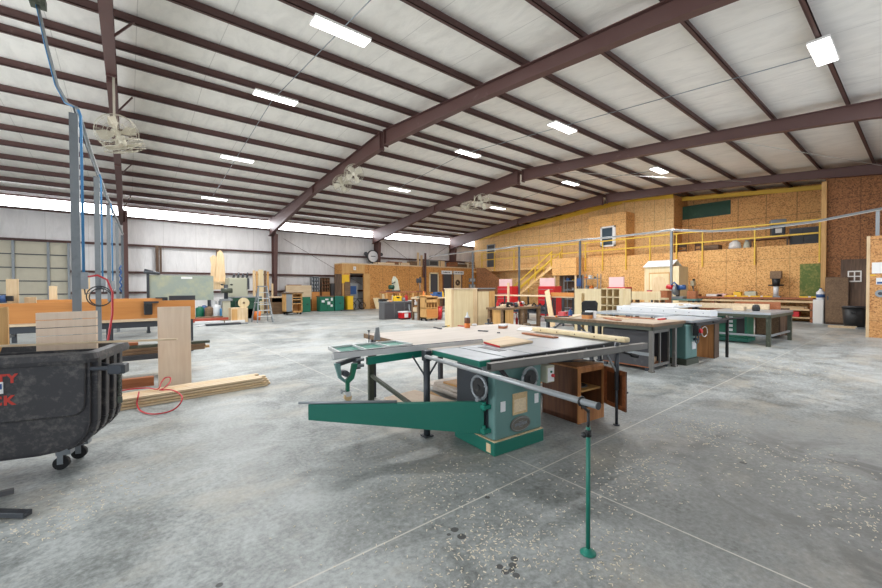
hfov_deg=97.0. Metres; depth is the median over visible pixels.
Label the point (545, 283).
tool chest
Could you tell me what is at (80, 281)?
post
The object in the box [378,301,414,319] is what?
storage bench
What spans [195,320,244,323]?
board
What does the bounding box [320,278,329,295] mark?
tall cabinet
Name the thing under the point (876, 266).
notice sheet
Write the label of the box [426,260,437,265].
unit
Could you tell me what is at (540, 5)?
purlin
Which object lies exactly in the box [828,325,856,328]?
timber offcut
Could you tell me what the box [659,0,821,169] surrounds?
beam
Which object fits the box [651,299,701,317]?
stand
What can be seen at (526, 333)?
board
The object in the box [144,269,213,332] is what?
table
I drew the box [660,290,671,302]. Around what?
block
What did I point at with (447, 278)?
door
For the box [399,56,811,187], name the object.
conduit
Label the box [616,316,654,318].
board
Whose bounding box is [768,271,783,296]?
router
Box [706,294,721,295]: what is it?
folded cloth
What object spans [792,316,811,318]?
shelf
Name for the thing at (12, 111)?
roof purlin
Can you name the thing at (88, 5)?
roof purlin
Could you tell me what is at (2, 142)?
roof purlin
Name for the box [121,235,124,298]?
post
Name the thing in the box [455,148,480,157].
ceiling light
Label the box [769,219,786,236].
printer
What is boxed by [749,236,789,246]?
work table
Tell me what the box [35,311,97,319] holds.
panel strip
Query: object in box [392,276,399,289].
hood
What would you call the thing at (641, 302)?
flat board
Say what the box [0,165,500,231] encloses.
roof purlin
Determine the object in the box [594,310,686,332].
table
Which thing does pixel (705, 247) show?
storage box
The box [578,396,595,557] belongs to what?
pole stand
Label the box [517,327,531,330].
paper sheet
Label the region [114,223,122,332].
post
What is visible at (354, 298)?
bike
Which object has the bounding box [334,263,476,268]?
ceiling
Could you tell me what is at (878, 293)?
outlet
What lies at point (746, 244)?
bag
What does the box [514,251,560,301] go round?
staircase
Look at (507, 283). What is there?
board
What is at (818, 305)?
water cooler
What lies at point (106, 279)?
air hose
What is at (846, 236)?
wall
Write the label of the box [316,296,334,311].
base cabinet
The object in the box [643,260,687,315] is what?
garden shed
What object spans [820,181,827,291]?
trim
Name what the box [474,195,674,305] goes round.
wall
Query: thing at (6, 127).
roof purlin
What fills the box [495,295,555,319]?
workbench
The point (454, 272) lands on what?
door sign
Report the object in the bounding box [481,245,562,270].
guard rail
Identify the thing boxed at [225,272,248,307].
machine
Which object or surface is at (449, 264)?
wooden crate
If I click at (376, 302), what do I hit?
sheet
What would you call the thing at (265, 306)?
board
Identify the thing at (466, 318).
glue bottle
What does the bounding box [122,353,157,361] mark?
rack
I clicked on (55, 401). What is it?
cart
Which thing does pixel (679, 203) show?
wall
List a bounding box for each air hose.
[88,274,113,339]
[122,377,182,414]
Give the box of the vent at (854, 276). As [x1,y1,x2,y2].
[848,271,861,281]
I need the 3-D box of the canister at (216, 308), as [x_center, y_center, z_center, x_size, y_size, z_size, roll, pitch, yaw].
[-12.151,0.908,21.148,0.390,0.700,0.400,-1,1,-39]
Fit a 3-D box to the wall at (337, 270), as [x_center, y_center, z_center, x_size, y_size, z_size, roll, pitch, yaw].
[-7.423,-0.514,28.261,0.100,3.280,1.200,-1,1,-39]
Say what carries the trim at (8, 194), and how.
attached to the wall at (14, 223)
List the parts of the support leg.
rail, leg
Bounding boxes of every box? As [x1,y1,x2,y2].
[407,261,416,265]
[438,261,444,266]
[581,310,595,318]
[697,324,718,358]
[700,244,721,250]
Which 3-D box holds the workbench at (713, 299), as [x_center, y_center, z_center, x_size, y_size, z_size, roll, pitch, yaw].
[14.065,0.655,19.575,0.910,1.060,6.850,-1,1,-39]
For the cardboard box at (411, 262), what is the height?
0.370 m
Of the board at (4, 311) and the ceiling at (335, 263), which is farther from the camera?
the ceiling at (335, 263)
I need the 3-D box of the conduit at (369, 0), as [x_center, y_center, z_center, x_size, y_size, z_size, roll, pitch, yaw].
[-5.096,-5.409,11.801,0.022,0.941,22.102,-1,1,-39]
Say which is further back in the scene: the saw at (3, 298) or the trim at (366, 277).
the trim at (366, 277)
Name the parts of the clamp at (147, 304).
handle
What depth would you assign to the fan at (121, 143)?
9.57 m
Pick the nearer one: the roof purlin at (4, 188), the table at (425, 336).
the table at (425, 336)
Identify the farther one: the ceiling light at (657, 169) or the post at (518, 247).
the post at (518, 247)
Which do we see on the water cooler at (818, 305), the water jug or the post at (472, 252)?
the water jug
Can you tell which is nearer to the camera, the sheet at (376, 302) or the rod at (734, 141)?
the rod at (734, 141)
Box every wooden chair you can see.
[678,244,686,251]
[695,243,703,250]
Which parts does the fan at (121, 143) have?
motor, motor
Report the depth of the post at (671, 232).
16.43 m
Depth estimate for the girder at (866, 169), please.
21.27 m
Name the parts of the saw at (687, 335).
fence rail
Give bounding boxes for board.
[0,307,8,350]
[6,279,18,303]
[24,297,36,302]
[49,286,56,299]
[82,277,89,301]
[122,343,205,352]
[122,346,204,355]
[122,375,153,388]
[128,342,137,345]
[129,339,209,348]
[193,317,228,322]
[195,316,222,318]
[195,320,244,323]
[205,322,240,325]
[253,270,255,295]
[256,271,257,291]
[258,270,263,313]
[264,271,266,313]
[267,271,268,312]
[335,274,341,295]
[344,282,349,297]
[477,268,499,302]
[484,336,532,347]
[507,283,508,301]
[522,332,558,338]
[545,289,554,326]
[596,316,631,318]
[603,317,621,320]
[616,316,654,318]
[631,303,677,305]
[641,302,690,304]
[678,302,769,309]
[682,200,730,219]
[735,301,780,309]
[781,306,808,307]
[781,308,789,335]
[800,263,820,295]
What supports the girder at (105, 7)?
on the floor at (203, 534)
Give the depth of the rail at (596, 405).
2.62 m
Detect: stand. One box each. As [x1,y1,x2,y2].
[0,488,31,518]
[207,281,224,305]
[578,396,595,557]
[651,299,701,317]
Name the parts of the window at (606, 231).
pane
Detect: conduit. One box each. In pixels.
[212,0,370,196]
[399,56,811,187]
[498,171,650,206]
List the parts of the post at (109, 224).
post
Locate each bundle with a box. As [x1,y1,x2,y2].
[373,262,394,264]
[631,291,668,316]
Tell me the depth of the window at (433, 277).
32.77 m
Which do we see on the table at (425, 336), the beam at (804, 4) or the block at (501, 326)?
the block at (501, 326)
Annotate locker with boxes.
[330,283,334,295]
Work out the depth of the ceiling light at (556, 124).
12.75 m
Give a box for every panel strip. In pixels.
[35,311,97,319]
[36,318,97,350]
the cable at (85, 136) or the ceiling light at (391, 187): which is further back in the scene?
the ceiling light at (391, 187)
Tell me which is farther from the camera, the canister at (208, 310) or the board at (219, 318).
the canister at (208, 310)
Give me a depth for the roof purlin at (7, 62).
12.63 m
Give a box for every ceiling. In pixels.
[0,0,881,236]
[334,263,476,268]
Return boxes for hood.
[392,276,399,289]
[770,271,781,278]
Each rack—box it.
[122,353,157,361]
[285,285,311,305]
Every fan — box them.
[93,77,145,153]
[332,164,363,192]
[460,194,489,212]
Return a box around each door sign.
[441,271,451,273]
[453,271,463,274]
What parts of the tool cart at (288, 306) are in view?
panel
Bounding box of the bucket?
[252,311,260,319]
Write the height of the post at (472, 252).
3.920 m
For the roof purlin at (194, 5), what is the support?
on the girder at (105, 7)
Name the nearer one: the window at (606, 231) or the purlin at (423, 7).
the purlin at (423, 7)
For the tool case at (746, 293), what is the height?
0.290 m
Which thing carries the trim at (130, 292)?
attached to the wall at (14, 223)
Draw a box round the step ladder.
[251,286,273,322]
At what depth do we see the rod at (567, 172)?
18.21 m
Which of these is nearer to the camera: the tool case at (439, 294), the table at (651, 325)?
the table at (651, 325)
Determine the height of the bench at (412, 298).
1.090 m
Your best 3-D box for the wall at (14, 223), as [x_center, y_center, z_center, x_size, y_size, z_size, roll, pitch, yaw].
[-11.316,-1.951,26.244,39.200,6.247,0.150,-1,1,-39]
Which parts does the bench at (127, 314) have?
steel rail, leg, leg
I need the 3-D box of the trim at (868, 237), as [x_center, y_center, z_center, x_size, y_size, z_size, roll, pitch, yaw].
[12.948,-0.217,11.826,0.040,3.060,0.070,-1,1,-39]
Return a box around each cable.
[29,0,77,107]
[72,107,123,234]
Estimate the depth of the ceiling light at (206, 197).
20.40 m
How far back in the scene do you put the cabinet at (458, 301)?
13.62 m
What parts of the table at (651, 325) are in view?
leg, leg, leg, leg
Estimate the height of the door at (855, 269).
2.620 m
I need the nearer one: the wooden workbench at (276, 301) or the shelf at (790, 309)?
the shelf at (790, 309)
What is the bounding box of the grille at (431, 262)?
[430,261,437,264]
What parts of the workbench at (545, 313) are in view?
leg, leg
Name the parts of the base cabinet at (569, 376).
frame, drawer, door frame, door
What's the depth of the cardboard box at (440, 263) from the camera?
33.64 m
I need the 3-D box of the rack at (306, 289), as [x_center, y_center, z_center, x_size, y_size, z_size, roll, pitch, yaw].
[-9.747,0.289,26.409,1.697,1.750,0.800,-1,1,-39]
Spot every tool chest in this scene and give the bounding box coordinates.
[498,279,517,313]
[538,278,560,315]
[607,277,631,288]
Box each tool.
[530,303,535,311]
[541,304,547,312]
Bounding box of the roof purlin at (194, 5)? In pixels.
[166,0,694,196]
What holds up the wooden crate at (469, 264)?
on the ceiling at (335, 263)
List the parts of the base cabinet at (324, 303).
door, door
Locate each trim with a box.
[0,193,448,238]
[0,205,473,247]
[0,237,465,262]
[70,270,362,276]
[71,290,362,293]
[155,245,161,271]
[342,273,343,295]
[363,274,369,308]
[479,201,621,240]
[622,194,673,202]
[682,185,821,200]
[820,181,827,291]
[866,236,869,336]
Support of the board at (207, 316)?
on the floor at (203, 534)
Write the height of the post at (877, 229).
0.860 m
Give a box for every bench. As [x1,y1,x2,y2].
[0,300,194,350]
[9,298,161,344]
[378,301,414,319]
[379,291,425,305]
[411,297,444,319]
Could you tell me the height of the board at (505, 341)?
0.022 m
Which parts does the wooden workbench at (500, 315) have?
leg, leg, leg, leg, leg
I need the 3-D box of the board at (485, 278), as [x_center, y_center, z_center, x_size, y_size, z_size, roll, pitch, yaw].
[4.107,-0.605,32.180,0.060,3.250,3.300,-1,1,-39]
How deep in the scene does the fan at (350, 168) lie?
16.19 m
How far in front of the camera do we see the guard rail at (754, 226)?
20.53 m
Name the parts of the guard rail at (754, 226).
post, post, post, rail, rail, post, post, post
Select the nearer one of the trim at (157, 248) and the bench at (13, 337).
the bench at (13, 337)
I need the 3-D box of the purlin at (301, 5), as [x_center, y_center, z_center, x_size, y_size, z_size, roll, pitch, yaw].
[1.203,-5.573,10.541,39.180,0.200,0.140,-1,1,-39]
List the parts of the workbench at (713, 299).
leg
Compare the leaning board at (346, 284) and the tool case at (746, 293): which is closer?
the tool case at (746, 293)
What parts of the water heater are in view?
door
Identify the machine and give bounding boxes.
[219,284,232,316]
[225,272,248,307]
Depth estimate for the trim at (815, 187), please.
20.88 m
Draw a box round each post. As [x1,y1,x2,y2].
[69,109,90,334]
[93,174,106,340]
[106,203,114,301]
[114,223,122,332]
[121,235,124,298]
[472,252,473,287]
[518,247,519,294]
[577,241,580,288]
[670,231,672,302]
[875,211,879,235]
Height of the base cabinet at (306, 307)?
0.980 m
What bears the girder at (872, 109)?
on the floor at (203, 534)
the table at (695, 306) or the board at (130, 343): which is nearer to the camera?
the board at (130, 343)
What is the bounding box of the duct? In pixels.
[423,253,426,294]
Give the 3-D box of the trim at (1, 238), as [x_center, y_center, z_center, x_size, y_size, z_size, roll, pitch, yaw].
[-11.210,-2.775,26.094,39.200,0.120,0.200,-1,1,-39]
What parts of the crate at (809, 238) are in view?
door, door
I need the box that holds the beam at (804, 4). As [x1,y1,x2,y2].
[798,0,875,163]
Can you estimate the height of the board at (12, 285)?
0.915 m
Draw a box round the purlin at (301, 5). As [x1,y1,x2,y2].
[278,0,722,193]
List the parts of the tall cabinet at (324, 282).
door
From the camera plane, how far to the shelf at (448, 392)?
5.71 m
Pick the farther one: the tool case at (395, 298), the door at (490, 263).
the door at (490, 263)
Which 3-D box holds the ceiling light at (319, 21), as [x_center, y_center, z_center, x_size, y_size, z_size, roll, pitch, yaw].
[-2.039,-5.436,7.984,1.200,0.182,0.340,-1,1,-39]
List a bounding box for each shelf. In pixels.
[430,376,541,398]
[566,276,578,309]
[581,382,599,391]
[586,274,600,288]
[688,307,725,308]
[790,309,812,310]
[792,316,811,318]
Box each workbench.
[269,296,285,313]
[486,305,540,326]
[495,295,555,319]
[551,292,573,326]
[688,296,815,322]
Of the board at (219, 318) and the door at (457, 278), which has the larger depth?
the door at (457, 278)
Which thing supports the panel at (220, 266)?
on the stand at (217, 285)
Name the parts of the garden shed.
arched panel, door frame, door, panel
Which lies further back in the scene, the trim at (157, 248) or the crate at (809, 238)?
the trim at (157, 248)
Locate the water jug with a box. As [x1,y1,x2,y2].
[816,288,824,299]
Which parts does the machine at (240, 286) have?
door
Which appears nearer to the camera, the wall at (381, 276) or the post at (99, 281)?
the post at (99, 281)
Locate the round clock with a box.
[364,250,382,263]
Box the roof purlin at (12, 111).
[0,106,560,216]
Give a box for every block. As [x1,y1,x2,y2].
[498,324,507,328]
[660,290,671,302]
[687,291,697,298]
[733,306,746,310]
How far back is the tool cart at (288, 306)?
22.91 m
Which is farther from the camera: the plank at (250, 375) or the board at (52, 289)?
the board at (52, 289)
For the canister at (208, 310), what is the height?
0.600 m
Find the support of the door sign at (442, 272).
attached to the door at (447, 278)
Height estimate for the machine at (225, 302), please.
1.780 m
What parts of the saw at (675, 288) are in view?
motor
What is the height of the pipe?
0.549 m
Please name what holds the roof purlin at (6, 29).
on the girder at (105, 7)
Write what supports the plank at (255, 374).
on the plank
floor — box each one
[0,306,881,587]
[474,267,548,271]
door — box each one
[0,240,70,303]
[442,274,451,305]
[452,273,461,287]
[487,244,494,266]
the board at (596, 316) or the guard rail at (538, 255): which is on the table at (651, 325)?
the board at (596, 316)
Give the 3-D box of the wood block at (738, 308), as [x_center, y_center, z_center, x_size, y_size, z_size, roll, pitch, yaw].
[8.521,0.410,11.126,0.300,0.110,0.250,-1,1,-39]
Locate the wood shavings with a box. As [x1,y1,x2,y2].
[1,356,881,587]
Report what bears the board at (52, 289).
on the bench at (13, 337)
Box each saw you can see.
[0,295,13,302]
[298,335,647,456]
[386,276,400,291]
[655,315,726,365]
[666,282,686,298]
[717,316,754,341]
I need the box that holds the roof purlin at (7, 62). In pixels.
[0,57,579,201]
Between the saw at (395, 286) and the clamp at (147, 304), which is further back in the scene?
the saw at (395, 286)
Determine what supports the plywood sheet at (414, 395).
on the plywood sheet
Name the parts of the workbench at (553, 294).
leg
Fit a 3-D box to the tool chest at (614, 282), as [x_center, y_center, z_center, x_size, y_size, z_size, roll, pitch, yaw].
[7.484,0.275,16.386,0.640,1.970,0.767,-1,1,-39]
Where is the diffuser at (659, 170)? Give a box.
[650,168,667,173]
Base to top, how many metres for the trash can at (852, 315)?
0.800 m
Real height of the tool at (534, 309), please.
0.446 m
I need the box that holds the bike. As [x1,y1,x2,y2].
[353,298,365,308]
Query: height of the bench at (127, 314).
1.270 m
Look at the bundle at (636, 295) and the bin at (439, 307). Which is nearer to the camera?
the bundle at (636, 295)
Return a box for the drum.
[211,300,216,307]
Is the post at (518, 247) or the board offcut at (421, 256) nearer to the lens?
the post at (518, 247)
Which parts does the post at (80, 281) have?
post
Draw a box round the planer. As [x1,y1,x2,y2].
[733,291,742,295]
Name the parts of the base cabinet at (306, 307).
door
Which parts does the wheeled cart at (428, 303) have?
panel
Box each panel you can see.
[210,255,215,280]
[215,250,225,280]
[342,264,364,273]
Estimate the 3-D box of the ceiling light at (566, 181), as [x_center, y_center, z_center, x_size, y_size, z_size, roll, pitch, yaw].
[7.014,-6.062,21.112,1.200,0.182,0.340,-1,1,-39]
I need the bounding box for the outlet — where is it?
[875,290,881,296]
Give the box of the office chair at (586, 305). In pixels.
[581,301,597,331]
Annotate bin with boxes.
[345,296,353,309]
[437,306,441,319]
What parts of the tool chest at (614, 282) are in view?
open lid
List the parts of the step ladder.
rail, rail, rail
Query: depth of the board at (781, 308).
12.32 m
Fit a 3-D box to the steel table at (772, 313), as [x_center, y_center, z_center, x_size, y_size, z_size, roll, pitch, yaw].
[8.829,0.903,11.192,2.150,0.870,1.500,-1,1,-37]
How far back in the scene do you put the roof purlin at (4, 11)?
10.59 m
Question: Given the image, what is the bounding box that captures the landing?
[552,257,584,309]
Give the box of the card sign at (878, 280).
[876,278,881,283]
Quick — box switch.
[541,364,553,382]
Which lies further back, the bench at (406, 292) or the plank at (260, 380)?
the bench at (406, 292)
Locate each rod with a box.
[567,172,746,181]
[734,141,881,165]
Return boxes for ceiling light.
[201,196,227,200]
[220,154,253,162]
[252,88,297,105]
[309,13,371,46]
[388,186,410,191]
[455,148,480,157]
[490,206,505,209]
[547,120,576,133]
[561,180,579,185]
[649,166,668,173]
[806,34,838,65]
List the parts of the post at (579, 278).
post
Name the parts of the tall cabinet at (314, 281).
door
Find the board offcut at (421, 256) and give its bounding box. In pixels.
[420,255,422,265]
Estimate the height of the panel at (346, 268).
0.660 m
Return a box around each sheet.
[157,306,191,387]
[373,298,379,308]
[384,390,453,401]
[434,378,541,391]
[443,379,541,386]
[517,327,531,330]
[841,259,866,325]
[872,262,881,273]
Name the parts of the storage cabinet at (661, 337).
floor panel, rail, frame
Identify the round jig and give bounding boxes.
[228,298,248,321]
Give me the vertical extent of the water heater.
1.900 m
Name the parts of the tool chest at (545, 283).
drawer, drawer, open lid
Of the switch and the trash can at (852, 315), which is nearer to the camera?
the switch
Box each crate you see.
[446,262,457,266]
[465,262,474,267]
[789,226,818,244]
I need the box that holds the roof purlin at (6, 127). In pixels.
[0,123,545,220]
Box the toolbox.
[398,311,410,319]
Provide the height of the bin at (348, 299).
1.000 m
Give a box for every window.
[0,195,473,245]
[429,272,438,291]
[600,225,615,246]
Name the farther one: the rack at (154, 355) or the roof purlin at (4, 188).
the roof purlin at (4, 188)
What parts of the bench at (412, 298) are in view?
leg, leg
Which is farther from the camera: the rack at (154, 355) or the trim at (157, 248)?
the trim at (157, 248)
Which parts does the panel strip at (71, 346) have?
panel strip, panel strip, panel strip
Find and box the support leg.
[712,316,743,356]
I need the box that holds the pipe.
[429,207,881,256]
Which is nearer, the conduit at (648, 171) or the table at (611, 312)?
the table at (611, 312)
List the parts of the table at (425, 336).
leg, leg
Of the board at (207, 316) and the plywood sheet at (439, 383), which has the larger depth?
the board at (207, 316)
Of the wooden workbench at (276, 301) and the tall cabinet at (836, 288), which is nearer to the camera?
the tall cabinet at (836, 288)
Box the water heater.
[350,283,357,308]
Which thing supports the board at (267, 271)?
on the floor at (203, 534)
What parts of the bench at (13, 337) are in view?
leg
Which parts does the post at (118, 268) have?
post, hung cord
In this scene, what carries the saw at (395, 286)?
on the bench at (406, 292)
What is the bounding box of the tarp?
[342,275,348,282]
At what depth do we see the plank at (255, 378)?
5.51 m
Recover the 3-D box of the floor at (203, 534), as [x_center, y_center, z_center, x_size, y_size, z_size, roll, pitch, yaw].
[-1.847,1.425,14.493,39.200,0.200,30.100,-1,1,-39]
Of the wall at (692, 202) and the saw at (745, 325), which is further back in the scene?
the wall at (692, 202)
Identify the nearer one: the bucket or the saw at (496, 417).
the saw at (496, 417)
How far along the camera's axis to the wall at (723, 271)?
19.67 m
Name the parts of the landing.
panel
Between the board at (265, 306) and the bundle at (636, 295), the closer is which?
the bundle at (636, 295)
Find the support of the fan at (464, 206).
attached to the girder at (872, 109)
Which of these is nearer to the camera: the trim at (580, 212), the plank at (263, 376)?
the plank at (263, 376)
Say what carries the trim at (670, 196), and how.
attached to the wall at (650, 215)
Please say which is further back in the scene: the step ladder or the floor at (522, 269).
the floor at (522, 269)
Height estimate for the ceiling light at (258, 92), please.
0.182 m
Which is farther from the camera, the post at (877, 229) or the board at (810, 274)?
the board at (810, 274)
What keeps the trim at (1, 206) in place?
attached to the wall at (14, 223)
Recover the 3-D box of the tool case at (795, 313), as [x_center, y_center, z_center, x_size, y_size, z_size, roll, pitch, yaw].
[15.601,0.885,17.318,0.380,0.240,0.500,-1,1,-39]
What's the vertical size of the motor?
0.180 m
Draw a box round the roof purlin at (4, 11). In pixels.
[0,5,615,192]
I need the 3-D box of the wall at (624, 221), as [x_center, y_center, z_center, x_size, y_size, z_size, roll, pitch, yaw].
[11.057,-3.532,25.396,1.100,3.170,2.520,-1,1,-39]
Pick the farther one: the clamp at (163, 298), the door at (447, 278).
the door at (447, 278)
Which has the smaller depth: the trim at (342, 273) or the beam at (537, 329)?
the beam at (537, 329)
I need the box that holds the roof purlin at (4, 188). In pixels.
[0,186,458,236]
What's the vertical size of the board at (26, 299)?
0.530 m
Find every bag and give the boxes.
[728,240,741,248]
[743,240,749,247]
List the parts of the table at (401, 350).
yoke plate, roller post, hanger arm, yoke plate, green panel, frame, stop plate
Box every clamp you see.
[144,301,158,314]
[155,297,167,300]
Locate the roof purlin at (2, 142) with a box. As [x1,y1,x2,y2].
[0,139,530,224]
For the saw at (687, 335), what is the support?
on the floor at (203, 534)
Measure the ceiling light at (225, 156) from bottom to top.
0.182 m
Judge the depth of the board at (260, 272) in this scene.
23.96 m
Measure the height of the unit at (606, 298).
1.515 m
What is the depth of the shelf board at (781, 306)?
17.16 m
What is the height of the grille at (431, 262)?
0.330 m
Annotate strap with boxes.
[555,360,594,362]
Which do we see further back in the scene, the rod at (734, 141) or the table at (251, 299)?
the table at (251, 299)
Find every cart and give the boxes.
[0,340,129,469]
[281,292,302,314]
[420,295,437,320]
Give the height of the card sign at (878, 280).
0.200 m
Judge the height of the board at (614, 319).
0.020 m
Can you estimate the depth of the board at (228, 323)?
16.45 m
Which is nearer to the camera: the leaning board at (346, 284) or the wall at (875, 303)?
the wall at (875, 303)
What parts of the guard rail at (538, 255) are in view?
post, rail, rail, post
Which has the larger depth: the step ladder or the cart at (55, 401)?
the step ladder
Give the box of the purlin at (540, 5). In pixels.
[525,0,792,187]
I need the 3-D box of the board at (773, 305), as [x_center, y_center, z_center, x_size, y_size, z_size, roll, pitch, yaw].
[9.637,0.343,11.891,0.100,0.218,1.100,-1,1,-39]
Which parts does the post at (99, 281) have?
post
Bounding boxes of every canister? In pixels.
[196,306,203,316]
[205,306,212,316]
[213,304,220,315]
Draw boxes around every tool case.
[392,296,401,300]
[433,292,441,296]
[558,311,567,315]
[744,291,757,295]
[792,311,800,316]
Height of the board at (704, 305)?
0.158 m
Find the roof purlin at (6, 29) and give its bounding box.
[0,23,605,197]
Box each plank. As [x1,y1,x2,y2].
[120,383,267,410]
[121,379,264,403]
[121,381,265,407]
[122,373,258,394]
[122,375,254,395]
[123,375,265,397]
[123,377,262,400]
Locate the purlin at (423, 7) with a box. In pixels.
[400,0,756,190]
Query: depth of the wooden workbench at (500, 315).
13.52 m
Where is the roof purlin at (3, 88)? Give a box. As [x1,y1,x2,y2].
[0,84,578,211]
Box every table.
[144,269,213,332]
[231,296,261,317]
[328,327,482,400]
[364,323,589,398]
[544,314,685,372]
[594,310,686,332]
[623,304,701,317]
[705,308,792,346]
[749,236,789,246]
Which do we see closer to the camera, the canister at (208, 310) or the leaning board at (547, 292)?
the leaning board at (547, 292)
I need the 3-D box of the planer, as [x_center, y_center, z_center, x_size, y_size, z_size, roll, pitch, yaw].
[14.582,-0.005,19.148,0.280,0.270,0.300,-1,1,-39]
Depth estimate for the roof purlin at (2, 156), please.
18.92 m
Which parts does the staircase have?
handrail, handrail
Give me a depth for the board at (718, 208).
22.71 m
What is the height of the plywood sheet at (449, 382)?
0.025 m
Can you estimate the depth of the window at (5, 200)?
23.53 m
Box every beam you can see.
[532,327,629,342]
[617,306,717,316]
[659,0,821,169]
[798,0,875,163]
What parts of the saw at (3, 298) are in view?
motor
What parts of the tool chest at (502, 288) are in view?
drawer, drawer, drawer, open lid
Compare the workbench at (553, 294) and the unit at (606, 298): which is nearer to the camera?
the unit at (606, 298)
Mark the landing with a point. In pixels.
(564, 268)
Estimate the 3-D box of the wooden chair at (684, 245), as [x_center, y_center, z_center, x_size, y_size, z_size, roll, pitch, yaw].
[13.678,-2.392,22.227,0.440,0.970,0.440,-1,1,-39]
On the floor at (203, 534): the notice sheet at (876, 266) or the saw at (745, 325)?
the saw at (745, 325)
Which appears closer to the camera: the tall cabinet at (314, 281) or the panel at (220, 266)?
the panel at (220, 266)
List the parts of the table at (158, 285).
frame, panel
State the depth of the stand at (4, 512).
2.65 m
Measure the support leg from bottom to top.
0.900 m
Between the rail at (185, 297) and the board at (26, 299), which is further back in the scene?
the rail at (185, 297)
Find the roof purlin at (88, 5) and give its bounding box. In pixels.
[58,0,641,189]
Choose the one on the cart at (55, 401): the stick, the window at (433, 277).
the stick
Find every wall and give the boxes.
[0,191,473,313]
[334,264,340,282]
[341,264,475,309]
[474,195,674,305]
[584,243,820,320]
[588,211,633,257]
[674,195,686,252]
[679,183,821,205]
[682,190,821,251]
[826,175,881,276]
[869,235,881,337]
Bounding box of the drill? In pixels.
[690,279,695,290]
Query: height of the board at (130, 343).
0.044 m
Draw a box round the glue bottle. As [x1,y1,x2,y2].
[464,312,469,327]
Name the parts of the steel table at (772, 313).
leg, leg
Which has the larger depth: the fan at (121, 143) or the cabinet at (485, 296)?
the cabinet at (485, 296)
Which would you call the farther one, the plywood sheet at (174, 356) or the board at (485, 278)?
the board at (485, 278)
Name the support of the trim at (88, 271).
attached to the wall at (14, 223)
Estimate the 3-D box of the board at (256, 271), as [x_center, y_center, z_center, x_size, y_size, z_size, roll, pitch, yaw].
[-11.247,-0.089,23.832,0.114,2.600,0.060,-1,1,-39]
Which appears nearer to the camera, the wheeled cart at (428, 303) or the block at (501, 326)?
the block at (501, 326)
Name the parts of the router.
motor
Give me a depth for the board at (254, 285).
23.71 m
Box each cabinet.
[302,297,310,311]
[310,277,319,310]
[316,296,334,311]
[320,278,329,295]
[334,296,343,310]
[444,288,477,327]
[477,288,495,324]
[542,359,627,423]
[603,327,669,370]
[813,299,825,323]
[825,277,848,324]
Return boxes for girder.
[97,0,134,298]
[268,0,738,295]
[372,98,881,261]
[449,163,881,262]
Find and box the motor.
[752,304,759,310]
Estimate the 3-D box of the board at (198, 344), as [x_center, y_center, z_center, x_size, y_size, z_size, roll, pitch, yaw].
[-5.272,0.969,6.777,2.020,0.044,0.150,-1,1,-39]
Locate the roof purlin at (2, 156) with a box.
[0,153,515,228]
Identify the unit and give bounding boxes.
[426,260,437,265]
[574,288,631,333]
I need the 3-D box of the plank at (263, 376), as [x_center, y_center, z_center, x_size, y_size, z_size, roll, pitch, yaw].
[-3.614,1.347,5.620,2.082,0.026,0.088,-1,1,-44]
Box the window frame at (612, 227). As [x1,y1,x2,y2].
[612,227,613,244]
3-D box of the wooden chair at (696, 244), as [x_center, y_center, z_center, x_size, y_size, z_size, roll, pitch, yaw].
[14.210,-2.383,21.563,0.440,0.970,0.440,-1,1,-39]
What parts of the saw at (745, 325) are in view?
open panel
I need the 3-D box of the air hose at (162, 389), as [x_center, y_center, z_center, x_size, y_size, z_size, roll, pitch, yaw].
[-3.758,1.339,5.209,1.065,0.279,0.545,0,1,34]
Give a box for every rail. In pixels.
[169,295,194,299]
[424,355,600,409]
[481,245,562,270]
[562,218,820,270]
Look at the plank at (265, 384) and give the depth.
5.49 m
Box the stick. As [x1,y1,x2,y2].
[0,338,176,346]
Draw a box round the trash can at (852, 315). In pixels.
[841,306,865,327]
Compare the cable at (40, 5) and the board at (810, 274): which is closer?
the cable at (40, 5)
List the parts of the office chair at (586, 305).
backrest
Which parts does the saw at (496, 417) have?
arm rail, support post, swing arm, support post, trim, trim, throat plate, name plate, rail, leg, locking lever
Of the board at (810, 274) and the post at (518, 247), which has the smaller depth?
the board at (810, 274)
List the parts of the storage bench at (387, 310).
door, door, door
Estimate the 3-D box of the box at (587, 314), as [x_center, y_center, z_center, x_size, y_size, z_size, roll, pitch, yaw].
[3.138,0.440,8.292,0.275,0.160,0.200,-1,1,-39]
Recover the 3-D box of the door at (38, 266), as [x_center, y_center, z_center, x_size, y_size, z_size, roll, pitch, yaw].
[-21.412,-0.622,17.987,6.285,3.972,0.220,-1,1,-39]
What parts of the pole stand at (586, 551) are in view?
clamp knob, rod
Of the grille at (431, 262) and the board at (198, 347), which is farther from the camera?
the grille at (431, 262)
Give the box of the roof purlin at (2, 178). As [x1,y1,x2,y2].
[0,176,468,232]

